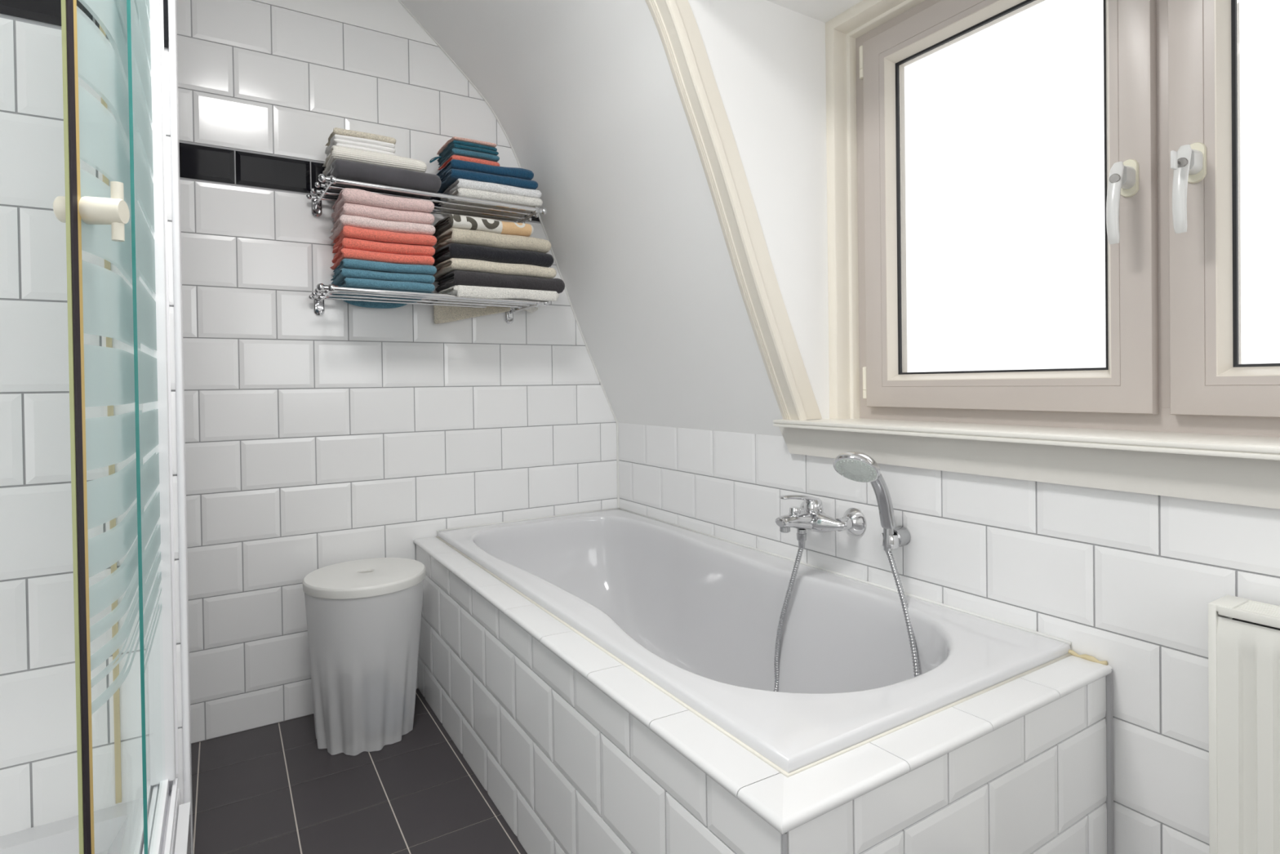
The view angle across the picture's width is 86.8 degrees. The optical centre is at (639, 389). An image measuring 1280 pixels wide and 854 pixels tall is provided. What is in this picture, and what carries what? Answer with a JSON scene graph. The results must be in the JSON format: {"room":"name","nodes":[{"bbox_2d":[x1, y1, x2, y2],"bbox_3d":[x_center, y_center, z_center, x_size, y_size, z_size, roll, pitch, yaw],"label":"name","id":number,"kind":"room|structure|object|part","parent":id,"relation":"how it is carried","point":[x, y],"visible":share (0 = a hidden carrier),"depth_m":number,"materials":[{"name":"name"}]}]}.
{"room":"bathroom","nodes":[
{"label":"bathroom","id":0,"kind":"room"},
{"bbox_2d":[0,0,183,835],"bbox_3d":[-1.287,-0.208,0.951,1.054,2.460,0.071,-1,1,-32],"label":"wall","id":1,"kind":"structure","parent":0,"point":[38,756],"depth_m":1.10,"materials":[{"name":"white tile"}]},
{"bbox_2d":[99,25,121,803],"bbox_3d":[-0.905,-0.370,1.147,0.008,2.150,0.005,-1,1,-32],"label":"sealant","id":2,"kind":"structure","parent":1,"relation":"attached to","point":[107,264],"depth_m":1.15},
{"bbox_2d":[168,0,193,853],"bbox_3d":[-0.838,-0.217,1.227,0.011,2.460,0.076,-1,1,-32],"label":"trim","id":3,"kind":"structure","parent":1,"relation":"attached to","point":[172,22],"depth_m":1.20,"materials":[{"name":"white metal"}]},
{"bbox_2d":[191,688,527,853],"bbox_3d":[-0.172,1.060,0.518,2.452,0.101,3.590,-1,1,-32],"label":"floor","id":4,"kind":"structure","parent":0,"point":[269,788],"depth_m":1.67,"materials":[{"name":"grey tile"}]},
{"bbox_2d":[0,787,191,853],"bbox_3d":[-1.044,0.867,0.601,1.060,0.309,0.788,-1,1,-32],"label":"shower tray","id":5,"kind":"object","parent":4,"relation":"on","point":[116,827],"visible":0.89,"depth_m":1.09,"materials":[{"name":"white ceramic"}]},
{"bbox_2d":[126,0,178,853],"bbox_3d":[-0.730,-0.235,0.751,0.252,1.889,0.893,-1,1,-2],"label":"screen","id":6,"kind":"object","parent":5,"relation":"on","point":[145,28],"visible":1,"depth_m":1.14,"materials":[{"name":"clear glass"}]},
{"bbox_2d":[53,0,145,853],"bbox_3d":[-0.727,-0.236,0.931,0.070,1.810,0.376,-1,1,-32],"label":"shower door","id":7,"kind":"structure","parent":6,"relation":"attached to","point":[97,215],"depth_m":0.81,"materials":[{"name":"clear glass"}]},
{"bbox_3d":[-0.662,-0.209,0.786,0.020,0.031,0.031,-1,1,-14],"label":"knob","id":8,"kind":"part","parent":7,"relation":"part of","materials":[{"name":"beige plastic"}]},
{"bbox_3d":[-0.628,-0.210,0.794,0.038,0.068,0.032,-1,1,-14],"label":"door knob","id":9,"kind":"part","parent":7,"relation":"part of","materials":[{"name":"beige plastic"}]},
{"bbox_3d":[-0.725,-0.236,0.941,0.021,1.810,0.362,-1,1,-28],"label":"glass panel","id":10,"kind":"part","parent":7,"relation":"part of","materials":[{"name":"clear glass"}]},
{"bbox_3d":[-0.752,-0.234,1.029,0.004,1.824,0.327,-1,1,-32],"label":"glass panel","id":11,"kind":"part","parent":6,"relation":"part of","materials":[{"name":"clear glass"}]},
{"bbox_3d":[-0.716,0.693,0.758,0.251,0.034,0.890,-1,1,-2],"label":"rail","id":12,"kind":"part","parent":6,"relation":"part of","materials":[{"name":"white metal"}]},
{"bbox_2d":[302,557,426,755],"bbox_3d":[-0.801,0.767,1.989,0.334,0.474,0.334,-1,1,-32],"label":"bin","id":13,"kind":"object","parent":4,"relation":"on","point":[363,616],"visible":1,"depth_m":1.87,"materials":[{"name":"white plastic"}]},
{"bbox_3d":[-0.804,0.546,1.987,0.334,0.032,0.334,-1,1,-32],"label":"lid","id":14,"kind":"part","parent":13,"relation":"part of","materials":[{"name":"white plastic"}]},
{"bbox_2d":[413,536,1113,853],"bbox_3d":[0.042,0.740,1.730,0.791,0.512,1.749,-1,1,-32],"label":"surround","id":15,"kind":"object","parent":4,"relation":"on","point":[578,753],"visible":0.97,"depth_m":1.10,"materials":[{"name":"white tile"}]},
{"bbox_3d":[-0.268,0.756,1.543,0.052,0.492,1.736,-1,1,-32],"label":"panel","id":16,"kind":"part","parent":15,"relation":"part of","materials":[{"name":"white tile"}]},
{"bbox_2d":[435,507,1071,777],"bbox_3d":[0.056,0.675,1.776,0.719,0.410,1.680,-1,1,-32],"label":"bathtub","id":17,"kind":"object","parent":15,"relation":"in","point":[694,614],"visible":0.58,"depth_m":1.66,"materials":[{"name":"white ceramic"}]},
{"bbox_3d":[0.486,0.751,1.016,0.770,0.492,0.052,-1,1,-32],"label":"panel","id":18,"kind":"part","parent":15,"relation":"part of","materials":[{"name":"white tile"}]},
{"bbox_2d":[176,0,617,743],"bbox_3d":[-1.114,-0.181,2.111,2.570,2.540,0.123,-1,1,-32],"label":"wall","id":19,"kind":"structure","parent":0,"point":[348,432],"depth_m":2.10,"materials":[{"name":"white tile"}]},
{"bbox_2d":[306,173,547,222],"bbox_3d":[-0.668,-0.579,2.173,0.710,0.071,0.241,-1,1,-32],"label":"towel rack","id":20,"kind":"object","parent":19,"relation":"attached to","point":[316,199],"visible":0.88,"depth_m":2.10,"materials":[{"name":"silver metal"}]},
{"bbox_3d":[-1.003,-0.574,2.099,0.029,0.071,0.013,-1,1,-32],"label":"wall plate","id":21,"kind":"part","parent":20,"relation":"part of","materials":[{"name":"silver metal"}]},
{"bbox_3d":[-0.938,-0.585,2.009,0.007,0.030,0.236,-1,1,-36],"label":"bracket arm","id":22,"kind":"part","parent":20,"relation":"part of","materials":[{"name":"silver metal"}]},
{"bbox_2d":[323,159,441,198],"bbox_3d":[-0.794,-0.635,2.083,0.307,0.058,0.234,-1,1,-32],"label":"folded towel","id":23,"kind":"object","parent":20,"relation":"on","point":[340,168],"visible":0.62,"depth_m":2.00,"materials":[{"name":"grey fabric"}]},
{"bbox_2d":[322,145,426,175],"bbox_3d":[-0.817,-0.680,2.079,0.267,0.048,0.213,-1,1,-32],"label":"folded towel","id":24,"kind":"object","parent":23,"relation":"on","point":[336,152],"visible":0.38,"depth_m":1.99,"materials":[{"name":"white fabric"}]},
{"bbox_2d":[335,142,395,155],"bbox_3d":[-0.852,-0.707,2.064,0.164,0.019,0.180,-1,1,-32],"label":"folded cloth","id":25,"kind":"object","parent":24,"relation":"on","point":[356,147],"visible":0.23,"depth_m":1.99,"materials":[{"name":"white fabric"}]},
{"bbox_2d":[326,138,395,157],"bbox_3d":[-0.852,-0.721,2.062,0.171,0.018,0.175,-1,1,-32],"label":"folded cloth","id":26,"kind":"object","parent":25,"relation":"on","point":[335,140],"visible":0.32,"depth_m":1.99,"materials":[{"name":"white fabric"}]},
{"bbox_2d":[324,133,395,154],"bbox_3d":[-0.855,-0.733,2.060,0.175,0.017,0.178,-1,1,-32],"label":"folded cloth","id":27,"kind":"object","parent":26,"relation":"on","point":[327,150],"visible":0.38,"depth_m":1.99,"materials":[{"name":"white fabric"}]},
{"bbox_2d":[325,127,395,146],"bbox_3d":[-0.853,-0.749,2.062,0.175,0.024,0.176,-1,1,-32],"label":"folded cloth","id":28,"kind":"object","parent":27,"relation":"on","point":[336,131],"visible":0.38,"depth_m":1.99,"materials":[{"name":"beige fabric"}]},
{"bbox_3d":[-0.716,-0.595,2.250,0.710,0.016,0.015,-1,1,-32],"label":"rail","id":29,"kind":"part","parent":20,"relation":"part of","materials":[{"name":"silver metal"}]},
{"bbox_3d":[-0.680,-0.596,2.194,0.703,0.020,0.015,-1,1,-32],"label":"rail","id":30,"kind":"part","parent":20,"relation":"part of","materials":[{"name":"silver metal"}]},
{"bbox_3d":[-0.643,-0.596,2.139,0.697,0.022,0.015,-1,1,-32],"label":"rail","id":31,"kind":"part","parent":20,"relation":"part of","materials":[{"name":"silver metal"}]},
{"bbox_2d":[438,187,542,219],"bbox_3d":[-0.502,-0.621,2.267,0.290,0.031,0.224,-1,1,-32],"label":"folded towel","id":32,"kind":"object","parent":20,"relation":"on","point":[468,193],"visible":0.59,"depth_m":2.21,"materials":[{"name":"white fabric"}]},
{"bbox_2d":[440,178,541,200],"bbox_3d":[-0.504,-0.650,2.268,0.287,0.030,0.222,-1,1,-32],"label":"folded towel","id":33,"kind":"object","parent":32,"relation":"on","point":[460,183],"visible":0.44,"depth_m":2.17,"materials":[{"name":"white fabric"}]},
{"bbox_2d":[436,168,537,193],"bbox_3d":[-0.518,-0.680,2.263,0.294,0.033,0.217,-1,1,-32],"label":"folded towel","id":34,"kind":"object","parent":33,"relation":"on","point":[451,175],"visible":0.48,"depth_m":2.17,"materials":[{"name":"blue fabric"}]},
{"bbox_2d":[436,159,533,180],"bbox_3d":[-0.523,-0.712,2.259,0.277,0.037,0.213,-1,1,-32],"label":"folded towel","id":35,"kind":"object","parent":34,"relation":"on","point":[516,172],"visible":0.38,"depth_m":2.17,"materials":[{"name":"blue fabric"}]},
{"bbox_2d":[437,155,499,169],"bbox_3d":[-0.568,-0.734,2.240,0.160,0.026,0.172,-1,1,-32],"label":"folded washcloth","id":36,"kind":"object","parent":35,"relation":"on","point":[453,157],"visible":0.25,"depth_m":2.17,"materials":[{"name":"orange fabric"}]},
{"bbox_2d":[438,147,499,168],"bbox_3d":[-0.569,-0.755,2.239,0.155,0.021,0.182,-1,1,-32],"label":"folded washcloth","id":37,"kind":"object","parent":36,"relation":"on","point":[454,151],"visible":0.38,"depth_m":2.17,"materials":[{"name":"blue fabric"}]},
{"bbox_2d":[436,143,498,162],"bbox_3d":[-0.571,-0.770,2.238,0.153,0.014,0.182,-1,1,-32],"label":"folded washcloth","id":38,"kind":"object","parent":37,"relation":"on","point":[455,145],"visible":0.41,"depth_m":2.17,"materials":[{"name":"teal fabric"}]},
{"bbox_2d":[429,140,497,162],"bbox_3d":[-0.585,-0.770,2.228,0.186,0.043,0.175,-1,1,-32],"label":"folded washcloth","id":39,"kind":"object","parent":38,"relation":"on","point":[458,142],"visible":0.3,"depth_m":2.17,"materials":[{"name":"teal fabric"}]},
{"bbox_2d":[436,136,497,155],"bbox_3d":[-0.574,-0.795,2.234,0.149,0.012,0.176,-1,1,-32],"label":"folded washcloth","id":40,"kind":"object","parent":39,"relation":"on","point":[455,138],"visible":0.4,"depth_m":2.17,"materials":[{"name":"fabric"}]},
{"bbox_3d":[-0.398,-0.591,2.344,0.007,0.021,0.236,-1,1,-30],"label":"bracket arm","id":41,"kind":"part","parent":20,"relation":"part of","materials":[{"name":"silver metal"}]},
{"bbox_2d":[308,283,549,323],"bbox_3d":[-0.664,-0.271,2.177,0.708,0.075,0.239,-1,1,-32],"label":"towel rack","id":42,"kind":"object","parent":19,"relation":"attached to","point":[396,296],"visible":0.98,"depth_m":2.11,"materials":[{"name":"silver metal"}]},
{"bbox_3d":[-0.997,-0.268,2.103,0.029,0.071,0.013,-1,1,-32],"label":"wall plate","id":43,"kind":"part","parent":42,"relation":"part of","materials":[{"name":"silver metal"}]},
{"bbox_3d":[-0.937,-0.278,2.011,0.007,0.029,0.234,-1,1,-33],"label":"bracket arm","id":44,"kind":"part","parent":42,"relation":"part of","materials":[{"name":"silver metal"}]},
{"bbox_2d":[336,277,435,308],"bbox_3d":[-0.791,-0.294,2.087,0.257,0.062,0.228,-1,1,-32],"label":"folded towel","id":45,"kind":"object","parent":42,"relation":"on","point":[347,282],"visible":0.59,"depth_m":2.02,"materials":[{"name":"blue fabric"}]},
{"bbox_2d":[330,267,435,285],"bbox_3d":[-0.795,-0.337,2.086,0.268,0.029,0.226,-1,1,-32],"label":"folded towel","id":46,"kind":"object","parent":45,"relation":"on","point":[344,273],"visible":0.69,"depth_m":1.99,"materials":[{"name":"blue fabric"}]},
{"bbox_2d":[332,258,436,277],"bbox_3d":[-0.790,-0.363,2.084,0.267,0.029,0.231,-1,1,-32],"label":"folded towel","id":47,"kind":"object","parent":46,"relation":"on","point":[345,263],"visible":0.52,"depth_m":1.99,"materials":[{"name":"blue fabric"}]},
{"bbox_2d":[329,248,434,270],"bbox_3d":[-0.794,-0.391,2.083,0.266,0.034,0.226,-1,1,-32],"label":"folded towel","id":48,"kind":"object","parent":47,"relation":"on","point":[345,253],"visible":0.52,"depth_m":1.99,"materials":[{"name":"fabric"}]},
{"bbox_2d":[332,237,435,258],"bbox_3d":[-0.794,-0.421,2.087,0.265,0.037,0.226,-1,1,-32],"label":"folded towel","id":49,"kind":"object","parent":48,"relation":"on","point":[347,242],"visible":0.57,"depth_m":1.99,"materials":[{"name":"red fabric"}]},
{"bbox_2d":[332,225,436,248],"bbox_3d":[-0.789,-0.453,2.085,0.266,0.037,0.233,-1,1,-32],"label":"folded towel","id":50,"kind":"object","parent":49,"relation":"on","point":[380,236],"visible":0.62,"depth_m":1.99,"materials":[{"name":"red fabric"}]},
{"bbox_2d":[328,214,435,239],"bbox_3d":[-0.794,-0.485,2.083,0.270,0.038,0.228,-1,1,-32],"label":"folded towel","id":51,"kind":"object","parent":50,"relation":"on","point":[362,222],"visible":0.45,"depth_m":1.99,"materials":[{"name":"fabric"}]},
{"bbox_2d":[333,202,434,227],"bbox_3d":[-0.794,-0.519,2.087,0.262,0.040,0.228,-1,1,-32],"label":"folded towel","id":52,"kind":"object","parent":51,"relation":"on","point":[351,209],"visible":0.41,"depth_m":1.99,"materials":[{"name":"pink fabric"}]},
{"bbox_2d":[331,187,434,218],"bbox_3d":[-0.794,-0.558,2.081,0.264,0.048,0.234,-1,1,-32],"label":"folded towel","id":53,"kind":"object","parent":52,"relation":"on","point":[355,196],"visible":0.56,"depth_m":1.98,"materials":[{"name":"pink fabric"}]},
{"bbox_3d":[-0.720,-0.287,2.248,0.688,0.020,0.015,-1,1,-32],"label":"rail","id":54,"kind":"part","parent":42,"relation":"part of","materials":[{"name":"silver metal"}]},
{"bbox_3d":[-0.682,-0.288,2.194,0.692,0.022,0.015,-1,1,-32],"label":"rail","id":55,"kind":"part","parent":42,"relation":"part of","materials":[{"name":"silver metal"}]},
{"bbox_3d":[-0.645,-0.289,2.140,0.697,0.023,0.015,-1,1,-32],"label":"rail","id":56,"kind":"part","parent":42,"relation":"part of","materials":[{"name":"silver metal"}]},
{"bbox_3d":[-0.607,-0.290,2.086,0.708,0.032,0.023,-1,1,-32],"label":"rail","id":57,"kind":"part","parent":42,"relation":"part of","materials":[{"name":"silver metal"}]},
{"bbox_2d":[433,284,559,324],"bbox_3d":[-0.472,-0.277,2.278,0.383,0.104,0.245,-1,1,-32],"label":"folded towel","id":58,"kind":"object","parent":42,"relation":"on","point":[442,314],"visible":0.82,"depth_m":2.23,"materials":[{"name":"white fabric"}]},
{"bbox_2d":[434,270,564,293],"bbox_3d":[-0.472,-0.353,2.284,0.381,0.057,0.230,-1,1,-32],"label":"folded towel","id":59,"kind":"object","parent":58,"relation":"on","point":[455,277],"visible":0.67,"depth_m":2.19,"materials":[{"name":"black fabric"}]},
{"bbox_2d":[432,257,556,278],"bbox_3d":[-0.491,-0.396,2.274,0.362,0.047,0.230,-1,1,-32],"label":"folded towel","id":60,"kind":"object","parent":59,"relation":"on","point":[443,268],"visible":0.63,"depth_m":2.18,"materials":[{"name":"beige fabric"}]},
{"bbox_2d":[432,243,553,267],"bbox_3d":[-0.495,-0.437,2.269,0.354,0.056,0.231,-1,1,-32],"label":"folded towel","id":61,"kind":"object","parent":60,"relation":"on","point":[450,251],"visible":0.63,"depth_m":2.17,"materials":[{"name":"black fabric"}]},
{"bbox_2d":[434,227,551,253],"bbox_3d":[-0.496,-0.484,2.267,0.339,0.056,0.226,-1,1,-32],"label":"folded towel","id":62,"kind":"object","parent":61,"relation":"on","point":[453,235],"visible":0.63,"depth_m":2.17,"materials":[{"name":"beige fabric"}]},
{"bbox_2d":[432,213,533,238],"bbox_3d":[-0.526,-0.528,2.251,0.280,0.052,0.230,-1,1,-32],"label":"folded towel","id":63,"kind":"object","parent":62,"relation":"on","point":[457,221],"visible":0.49,"depth_m":2.16,"materials":[{"name":"fabric"}]},
{"bbox_3d":[-0.468,-0.274,2.431,0.029,0.071,0.013,-1,1,-32],"label":"wall plate","id":64,"kind":"part","parent":42,"relation":"part of","materials":[{"name":"silver metal"}]},
{"bbox_3d":[-0.403,-0.282,2.342,0.008,0.025,0.234,-1,1,-36],"label":"bracket arm","id":65,"kind":"part","parent":42,"relation":"part of","materials":[{"name":"silver metal"}]},
{"bbox_2d":[397,0,617,422],"bbox_3d":[-0.525,-0.664,2.403,1.004,1.605,0.006,-1,1,-32],"label":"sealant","id":66,"kind":"structure","parent":19,"relation":"attached to","point":[399,1],"depth_m":2.45,"materials":[{"name":"white plastic"}]},
{"bbox_2d":[616,422,619,507],"bbox_3d":[-0.087,0.308,2.675,0.009,0.362,0.009,-1,1,-9],"label":"sealant","id":67,"kind":"structure","parent":19,"relation":"attached to","point":[617,424],"depth_m":2.67,"materials":[{"name":"white plastic"}]},
{"bbox_2d":[400,0,782,436],"bbox_3d":[0.418,-0.683,0.962,1.079,1.642,3.450,-1,1,-32],"label":"sloped ceiling","id":68,"kind":"structure","parent":0,"point":[584,95],"depth_m":2.04,"materials":[{"name":"white paint"}]},
{"bbox_2d":[688,0,829,419],"bbox_3d":[0.351,-0.449,1.773,0.788,1.081,0.061,-1,1,-32],"label":"wall","id":69,"kind":"structure","parent":0,"point":[766,59],"depth_m":1.75,"materials":[{"name":"white paint"}]},
{"bbox_2d":[644,0,807,420],"bbox_3d":[-0.003,-0.679,1.556,0.974,1.546,0.080,-1,1,-32],"label":"trim","id":70,"kind":"structure","parent":69,"relation":"attached to","point":[665,14],"depth_m":1.68,"materials":[{"name":"beige paint"}]},
{"bbox_2d":[675,0,822,419],"bbox_3d":[0.255,-0.453,1.678,0.533,1.069,0.008,-1,1,-32],"label":"trim","id":71,"kind":"structure","parent":69,"relation":"attached to","point":[788,340],"depth_m":1.69,"materials":[{"name":"beige paint"}]},
{"bbox_2d":[766,0,862,22],"bbox_3d":[0.754,-1.019,1.105,0.788,0.060,1.620,-1,1,-32],"label":"ceiling","id":72,"kind":"structure","parent":0,"point":[824,11],"depth_m":1.75,"materials":[{"name":"white paint"}]},
{"bbox_2d":[617,422,1279,853],"bbox_3d":[0.881,0.599,1.250,0.132,0.942,3.450,-1,1,-32],"label":"wall","id":73,"kind":"structure","parent":0,"point":[1131,580],"depth_m":1.25,"materials":[{"name":"white tile"}]},
{"bbox_2d":[775,494,866,547],"bbox_3d":[0.415,0.324,1.692,0.183,0.135,0.219,-1,1,-32],"label":"mixer tap","id":74,"kind":"object","parent":73,"relation":"attached to","point":[811,516],"visible":1,"depth_m":1.66,"materials":[{"name":"silver metal"}]},
{"bbox_3d":[0.383,0.306,1.673,0.027,0.032,0.027,-1,1,-32],"label":"diverter knob","id":75,"kind":"part","parent":74,"relation":"part of","materials":[{"name":"silver metal"}]},
{"bbox_3d":[0.398,0.333,1.682,0.143,0.055,0.060,-1,1,-32],"label":"spout","id":76,"kind":"part","parent":74,"relation":"part of","materials":[{"name":"silver metal"}]},
{"bbox_3d":[0.402,0.287,1.684,0.133,0.060,0.048,-1,1,-32],"label":"lever","id":77,"kind":"part","parent":74,"relation":"part of","materials":[{"name":"silver metal"}]},
{"bbox_2d":[796,528,806,547],"bbox_3d":[0.402,0.369,1.685,0.025,0.046,0.025,-1,1,-32],"label":"outlet","id":78,"kind":"object","parent":74,"relation":"attached to","point":[801,533],"depth_m":1.68,"materials":[{"name":"silver metal"}]},
{"bbox_2d":[825,0,924,418],"bbox_3d":[0.958,-0.404,1.232,0.128,1.184,1.506,-1,1,-32],"label":"trim","id":79,"kind":"structure","parent":73,"relation":"attached to","point":[842,31],"depth_m":1.82,"materials":[{"name":"beige paint"}]},
{"bbox_2d":[879,525,911,548],"bbox_3d":[0.577,0.337,1.542,0.069,0.046,0.045,-1,1,-32],"label":"holder","id":80,"kind":"object","parent":73,"relation":"attached to","point":[901,537],"visible":0.8,"depth_m":1.53,"materials":[{"name":"silver metal"}]},
{"bbox_2d":[773,546,919,691],"bbox_3d":[0.376,0.617,1.506,0.358,0.510,0.455,-1,1,-32],"label":"shower hose","id":81,"kind":"object","parent":80,"relation":"hanging from","point":[896,576],"visible":0.38,"depth_m":1.52,"materials":[{"name":"silver metal"}]},
{"bbox_2d":[833,451,896,551],"bbox_3d":[0.505,0.248,1.494,0.160,0.234,0.098,-1,1,-32],"label":"shower","id":82,"kind":"object","parent":80,"relation":"in","point":[856,466],"visible":0.99,"depth_m":1.49,"materials":[{"name":"silver metal"}]},
{"bbox_3d":[0.469,0.175,1.470,0.072,0.058,0.088,-1,1,-32],"label":"spray plate","id":83,"kind":"part","parent":82,"relation":"part of","materials":[{"name":"white"}]},
{"bbox_3d":[0.525,0.229,1.508,0.110,0.168,0.039,-1,1,-32],"label":"shower handle","id":84,"kind":"part","parent":82,"relation":"part of","materials":[{"name":"silver metal"}]},
{"bbox_2d":[773,417,1279,460],"bbox_3d":[0.881,0.088,1.194,0.214,0.019,1.636,-1,1,-32],"label":"windowsill","id":85,"kind":"object","parent":73,"relation":"attached to","point":[1260,447],"visible":0.93,"depth_m":1.23,"materials":[{"name":"white paint"}]},
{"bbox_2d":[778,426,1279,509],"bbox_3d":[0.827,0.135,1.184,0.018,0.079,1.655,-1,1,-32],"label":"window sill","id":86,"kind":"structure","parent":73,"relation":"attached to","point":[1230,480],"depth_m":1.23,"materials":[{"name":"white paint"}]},
{"bbox_2d":[855,0,1279,436],"bbox_3d":[0.951,-0.422,1.227,0.164,1.072,1.428,-1,1,-32],"label":"window","id":87,"kind":"structure","parent":73,"relation":"in","point":[1011,157],"depth_m":1.47,"materials":[{"name":"grey plastic"}]},
{"bbox_3d":[0.791,-0.436,1.531,0.005,0.801,0.490,-1,1,-32],"label":"glass","id":88,"kind":"part","parent":87,"relation":"part of","materials":[{"name":"clear glass"}]},
{"bbox_3d":[0.884,-0.343,1.247,0.069,0.152,0.025,-1,1,-32],"label":"handle","id":89,"kind":"part","parent":87,"relation":"part of","materials":[{"name":"white paint"}]},
{"bbox_3d":[0.914,-0.396,1.266,0.006,0.070,0.031,-1,1,-32],"label":"handle plate","id":90,"kind":"part","parent":87,"relation":"part of","materials":[{"name":"beige plastic"}]},
{"bbox_2d":[1168,0,1279,417],"bbox_3d":[1.108,-0.435,0.933,0.166,0.961,0.650,-1,1,-32],"label":"window","id":91,"kind":"structure","parent":87,"relation":"attached to","point":[1224,55],"depth_m":1.16,"materials":[{"name":"grey plastic"}]},
{"bbox_3d":[0.937,-0.343,1.161,0.069,0.152,0.025,-1,1,-32],"label":"handle","id":92,"kind":"part","parent":91,"relation":"part of","materials":[{"name":"white paint"}]},
{"bbox_3d":[0.967,-0.396,1.180,0.006,0.070,0.031,-1,1,-32],"label":"handle plate","id":93,"kind":"part","parent":91,"relation":"part of","materials":[{"name":"beige plastic"}]},
{"bbox_3d":[1.147,-0.436,0.957,0.005,0.801,0.490,-1,1,-32],"label":"glass","id":94,"kind":"part","parent":91,"relation":"part of","materials":[{"name":"clear glass"}]},
{"bbox_2d":[1208,595,1279,853],"bbox_3d":[1.103,0.610,0.673,0.097,0.594,0.835,-1,1,-32],"label":"radiator","id":95,"kind":"object","parent":73,"relation":"attached to","point":[1244,633],"visible":1,"depth_m":0.97,"materials":[{"name":"white metal"}]},
{"bbox_2d":[1231,601,1279,630],"bbox_3d":[1.095,0.326,0.652,0.056,0.022,0.809,-1,1,-32],"label":"grille","id":96,"kind":"object","parent":95,"relation":"attached to","point":[1246,615],"depth_m":0.97,"materials":[{"name":"white"}]}
]}

